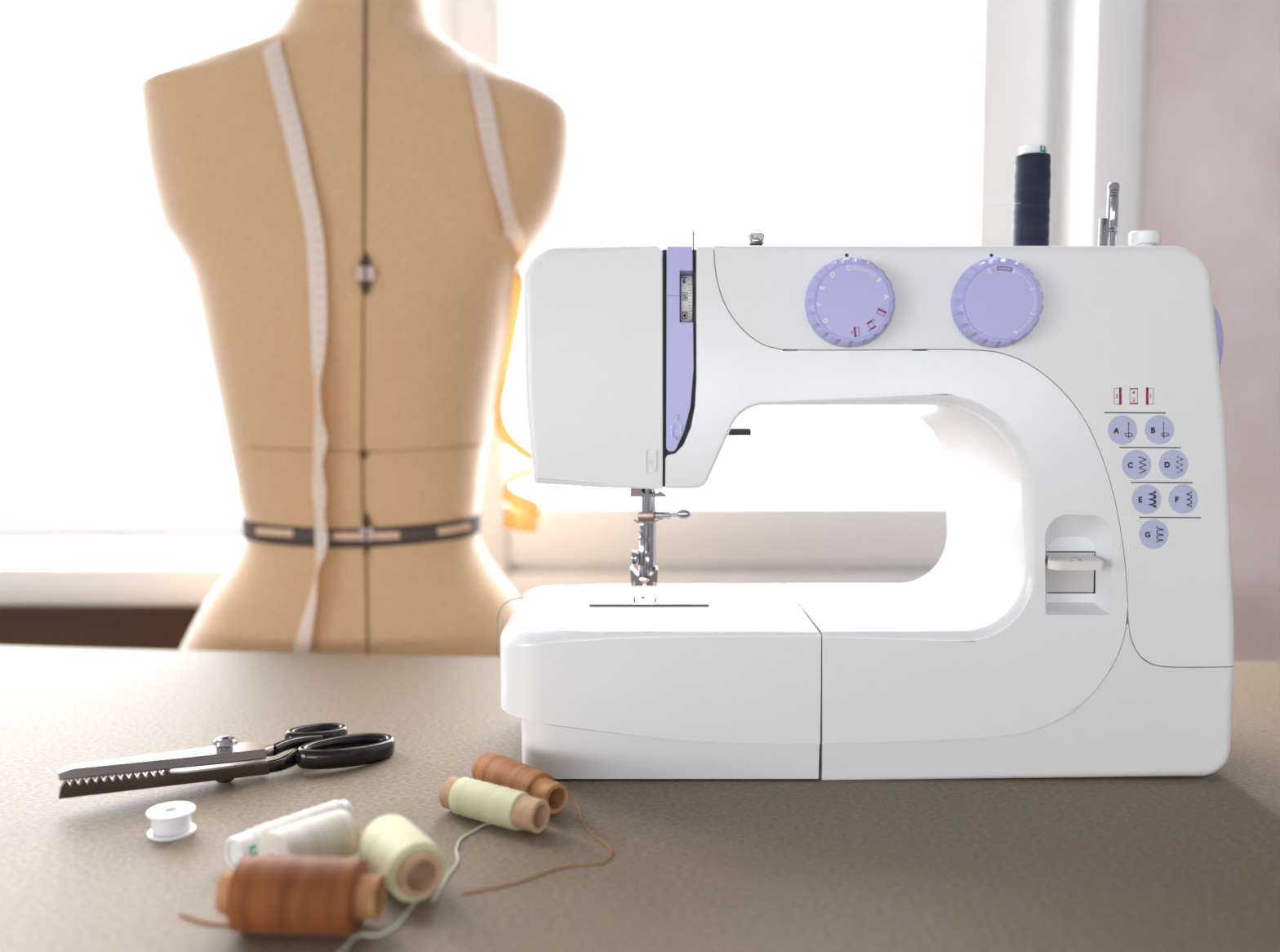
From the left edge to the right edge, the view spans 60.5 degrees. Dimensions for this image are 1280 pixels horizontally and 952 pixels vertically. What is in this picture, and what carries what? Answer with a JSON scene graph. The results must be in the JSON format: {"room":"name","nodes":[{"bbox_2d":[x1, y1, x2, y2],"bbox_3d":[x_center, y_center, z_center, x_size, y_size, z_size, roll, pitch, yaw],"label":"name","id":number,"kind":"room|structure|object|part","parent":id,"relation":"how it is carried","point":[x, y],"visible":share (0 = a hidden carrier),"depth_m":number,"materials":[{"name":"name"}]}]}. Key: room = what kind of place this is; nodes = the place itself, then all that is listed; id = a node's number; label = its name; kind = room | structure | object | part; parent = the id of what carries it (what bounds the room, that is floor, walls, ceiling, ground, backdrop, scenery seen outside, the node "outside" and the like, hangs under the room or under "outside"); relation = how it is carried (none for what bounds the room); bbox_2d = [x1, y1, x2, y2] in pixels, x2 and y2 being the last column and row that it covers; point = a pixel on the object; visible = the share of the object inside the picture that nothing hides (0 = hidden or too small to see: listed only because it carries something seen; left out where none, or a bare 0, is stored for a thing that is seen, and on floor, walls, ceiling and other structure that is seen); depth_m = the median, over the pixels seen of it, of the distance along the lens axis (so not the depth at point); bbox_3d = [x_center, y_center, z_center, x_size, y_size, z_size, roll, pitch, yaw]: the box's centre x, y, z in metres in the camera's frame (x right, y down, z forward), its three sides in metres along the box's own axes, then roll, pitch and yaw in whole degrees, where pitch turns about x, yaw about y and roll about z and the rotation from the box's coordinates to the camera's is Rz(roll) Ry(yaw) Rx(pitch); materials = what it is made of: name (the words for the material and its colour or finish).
{"room":"sewing room","nodes":[
{"label":"sewing room","id":0,"kind":"room"},
{"bbox_2d":[1084,0,1279,661],"bbox_3d":[-0.125,-0.478,1.643,3.750,2.650,0.350,0,4,0],"label":"wall","id":1,"kind":"structure","parent":0,"point":[1210,175],"depth_m":1.48,"materials":[{"name":"pink paint"}]},
{"bbox_2d":[0,605,202,649],"bbox_3d":[-1.119,0.464,1.696,1.461,0.762,0.280,0,4,0],"label":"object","id":2,"kind":"structure","parent":1,"relation":"attached to","point":[117,627],"depth_m":1.54,"materials":[{"name":"brown wood"}]},
{"bbox_2d":[0,484,243,533],"bbox_3d":[-1.066,-0.811,1.541,1.568,1.792,0.050,0,4,0],"label":"window","id":3,"kind":"structure","parent":1,"relation":"in","point":[24,508],"depth_m":1.58,"materials":[{"name":"white"}]},
{"bbox_2d":[0,533,244,605],"bbox_3d":[-1.119,0.119,1.450,1.461,0.047,0.325,0,4,0],"label":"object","id":4,"kind":"structure","parent":1,"relation":"attached to","point":[36,569],"depth_m":1.29,"materials":[{"name":"white"}]},
{"bbox_2d":[430,0,511,580],"bbox_3d":[-0.241,-0.428,1.566,0.102,2.560,0.074,0,4,0],"label":"trim","id":5,"kind":"structure","parent":1,"relation":"attached to","point":[479,28],"depth_m":1.54,"materials":[{"name":"white"}]},
{"bbox_2d":[507,0,1060,598],"bbox_3d":[0.248,-0.429,1.582,0.897,2.560,0.102,0,4,0],"label":"window","id":6,"kind":"structure","parent":1,"relation":"in","point":[1015,43],"depth_m":1.58,"materials":[{"name":"white"}]},
{"bbox_2d":[1053,0,1092,245],"bbox_3d":[0.598,-0.427,1.558,0.004,2.560,0.172,0,4,0],"label":"trim","id":7,"kind":"structure","parent":1,"relation":"attached to","point":[1075,33],"depth_m":1.51,"materials":[{"name":"white"}]},
{"bbox_2d":[1084,0,1145,245],"bbox_3d":[0.632,-0.420,1.465,0.067,2.560,0.014,0,4,0],"label":"trim","id":8,"kind":"structure","parent":1,"relation":"attached to","point":[1117,26],"depth_m":1.45,"materials":[{"name":"white paint"}]},
{"bbox_3d":[-0.125,1.038,-0.277,4.150,0.100,4.498,0,4,0],"label":"floor","id":9,"kind":"structure","parent":0,"visible":0},
{"bbox_2d":[139,0,571,657],"bbox_3d":[-0.275,0.148,1.103,0.344,1.478,0.341,-4,6,-44],"label":"mannequin","id":10,"kind":"object","parent":9,"relation":"on","point":[420,261],"visible":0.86,"depth_m":1.00,"materials":[{"name":"fabric"}]},
{"bbox_2d":[262,39,545,653],"bbox_3d":[-0.234,-0.152,1.070,0.279,0.645,0.219,0,4,0],"label":"measuring tape","id":11,"kind":"object","parent":10,"relation":"attached to","point":[523,513],"visible":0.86,"depth_m":0.99,"materials":[{"name":"white plastic"}]},
{"bbox_2d":[0,645,1279,951],"bbox_3d":[-0.064,0.547,0.621,1.800,0.750,0.843,0,4,0],"label":"table","id":12,"kind":"object","parent":9,"relation":"on","point":[1129,864],"visible":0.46,"depth_m":0.53,"materials":[{"name":"laminate"}]},
{"bbox_2d":[146,801,195,841],"bbox_3d":[-0.232,0.171,0.544,0.023,0.012,0.023,0,4,0],"label":"bobbin","id":13,"kind":"object","parent":12,"relation":"on","point":[171,821],"visible":1,"depth_m":0.54,"materials":[{"name":"white plastic"}]},
{"bbox_2d":[57,722,395,799],"bbox_3d":[-0.226,0.160,0.619,0.180,0.026,0.059,-4,6,-43],"label":"scissors","id":14,"kind":"object","parent":12,"relation":"on","point":[328,745],"visible":1,"depth_m":0.61,"materials":[{"name":"grey metal"}]},
{"bbox_3d":[-0.259,0.155,0.598,0.103,0.012,0.021,-3,5,-34],"label":"blade","id":15,"kind":"part","parent":14,"relation":"part of","materials":[{"name":"silver metal"}]},
{"bbox_3d":[-0.259,0.162,0.599,0.105,0.015,0.018,-3,5,-32],"label":"blade","id":16,"kind":"part","parent":14,"relation":"part of","materials":[{"name":"grey metal"}]},
{"bbox_3d":[-0.203,0.159,0.660,0.026,0.014,0.061,2,5,31],"label":"handle","id":17,"kind":"part","parent":14,"relation":"part of","materials":[{"name":"black plastic"}]},
{"bbox_3d":[-0.180,0.163,0.644,0.078,0.015,0.032,-4,5,-41],"label":"handle","id":18,"kind":"part","parent":14,"relation":"part of","materials":[{"name":"black plastic"}]},
{"bbox_2d":[178,854,386,936],"bbox_3d":[-0.148,0.169,0.445,0.088,0.030,0.030,0,4,4],"label":"thread spool","id":19,"kind":"object","parent":12,"relation":"on","point":[263,894],"visible":1,"depth_m":0.43,"materials":[{"name":"fabric"}]},
{"bbox_2d":[224,799,354,869],"bbox_3d":[-0.166,0.170,0.523,0.018,0.017,0.063,3,5,39],"label":"thread spool","id":20,"kind":"object","parent":12,"relation":"on","point":[246,843],"visible":0.44,"depth_m":0.51,"materials":[{"name":"white plastic"}]},
{"bbox_2d":[248,844,257,855],"bbox_3d":[-0.176,0.171,0.499,0.001,0.006,0.004,3,5,38],"label":"print","id":21,"kind":"object","parent":20,"relation":"on","point":[254,846],"depth_m":0.50},
{"bbox_2d":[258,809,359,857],"bbox_3d":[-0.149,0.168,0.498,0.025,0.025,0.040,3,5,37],"label":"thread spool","id":22,"kind":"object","parent":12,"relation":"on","point":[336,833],"visible":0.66,"depth_m":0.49,"materials":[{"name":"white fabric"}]},
{"bbox_2d":[339,813,445,951],"bbox_3d":[-0.105,0.170,0.463,0.042,0.027,0.090,0,4,0],"label":"thread spool","id":23,"kind":"object","parent":12,"relation":"on","point":[412,867],"visible":0.94,"depth_m":0.47,"materials":[{"name":"fabric"}]},
{"bbox_2d":[431,776,550,901],"bbox_3d":[-0.092,0.169,0.526,0.062,0.019,0.096,2,5,29],"label":"thread spool","id":24,"kind":"object","parent":12,"relation":"on","point":[491,803],"visible":1,"depth_m":0.55,"materials":[{"name":"fabric"}]},
{"bbox_2d":[460,751,612,894],"bbox_3d":[-0.051,0.167,0.548,0.069,0.021,0.139,0,4,-7],"label":"thread spool","id":25,"kind":"object","parent":12,"relation":"on","point":[499,769],"visible":0.8,"depth_m":0.57,"materials":[{"name":"fabric"}]},
{"bbox_2d":[496,182,1234,780],"bbox_3d":[0.130,-0.015,0.674,0.440,0.364,0.169,0,4,0],"label":"sewing machine","id":26,"kind":"object","parent":12,"relation":"on","point":[1074,618],"visible":1,"depth_m":0.61,"materials":[{"name":"white plastic"}]},
{"bbox_3d":[0.003,0.079,0.706,0.016,0.001,0.046,0,4,0],"label":"stitch plate","id":27,"kind":"part","parent":26,"relation":"part of","materials":[{"name":"silver metal"}]},
{"bbox_3d":[0.006,0.080,0.708,0.076,0.001,0.050,0,4,0],"label":"needle plate","id":28,"kind":"part","parent":26,"relation":"part of","materials":[{"name":"white plastic"}]},
{"bbox_2d":[520,718,819,778],"bbox_3d":[0.016,0.148,0.689,0.169,0.035,0.151,0,4,0],"label":"tray","id":29,"kind":"object","parent":26,"relation":"on","point":[560,748],"depth_m":0.62,"materials":[{"name":"white plastic"}]},
{"bbox_3d":[0.031,-0.124,0.635,0.001,0.033,0.008,0,4,0],"label":"take lever","id":30,"kind":"part","parent":26,"relation":"part of","materials":[{"name":"silver metal"}]},
{"bbox_3d":[0.063,-0.030,0.746,0.025,0.006,0.010,0,4,0],"label":"presser foot lever","id":31,"kind":"part","parent":26,"relation":"part of","materials":[{"name":"black plastic"}]},
{"bbox_3d":[0.138,0.016,0.681,0.391,0.290,0.140,0,4,0],"label":"frame","id":32,"kind":"part","parent":26,"relation":"part of","materials":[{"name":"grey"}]},
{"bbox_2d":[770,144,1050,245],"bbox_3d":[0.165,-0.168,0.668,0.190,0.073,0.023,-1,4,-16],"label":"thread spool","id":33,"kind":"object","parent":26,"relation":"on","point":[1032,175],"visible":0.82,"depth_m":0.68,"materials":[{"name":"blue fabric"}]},
{"bbox_2d":[1040,145,1045,152],"bbox_3d":[0.250,-0.203,0.681,0.005,0.004,0.001,-3,5,-32],"label":"print","id":34,"kind":"object","parent":33,"relation":"on","point":[1042,148],"depth_m":0.68,"materials":[{"name":"teal"}]},
{"bbox_3d":[0.186,-0.015,0.680,0.292,0.232,0.158,0,4,0],"label":"control panel","id":35,"kind":"part","parent":26,"relation":"part of","materials":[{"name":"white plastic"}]},
{"bbox_3d":[0.218,0.121,0.690,0.232,0.091,0.158,0,4,0],"label":"casing","id":36,"kind":"part","parent":26,"relation":"part of","materials":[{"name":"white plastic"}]},
{"bbox_3d":[0.239,0.048,0.606,0.033,0.005,0.024,0,4,0],"label":"reverse lever","id":37,"kind":"part","parent":26,"relation":"part of","materials":[{"name":"white plastic"}]}
]}

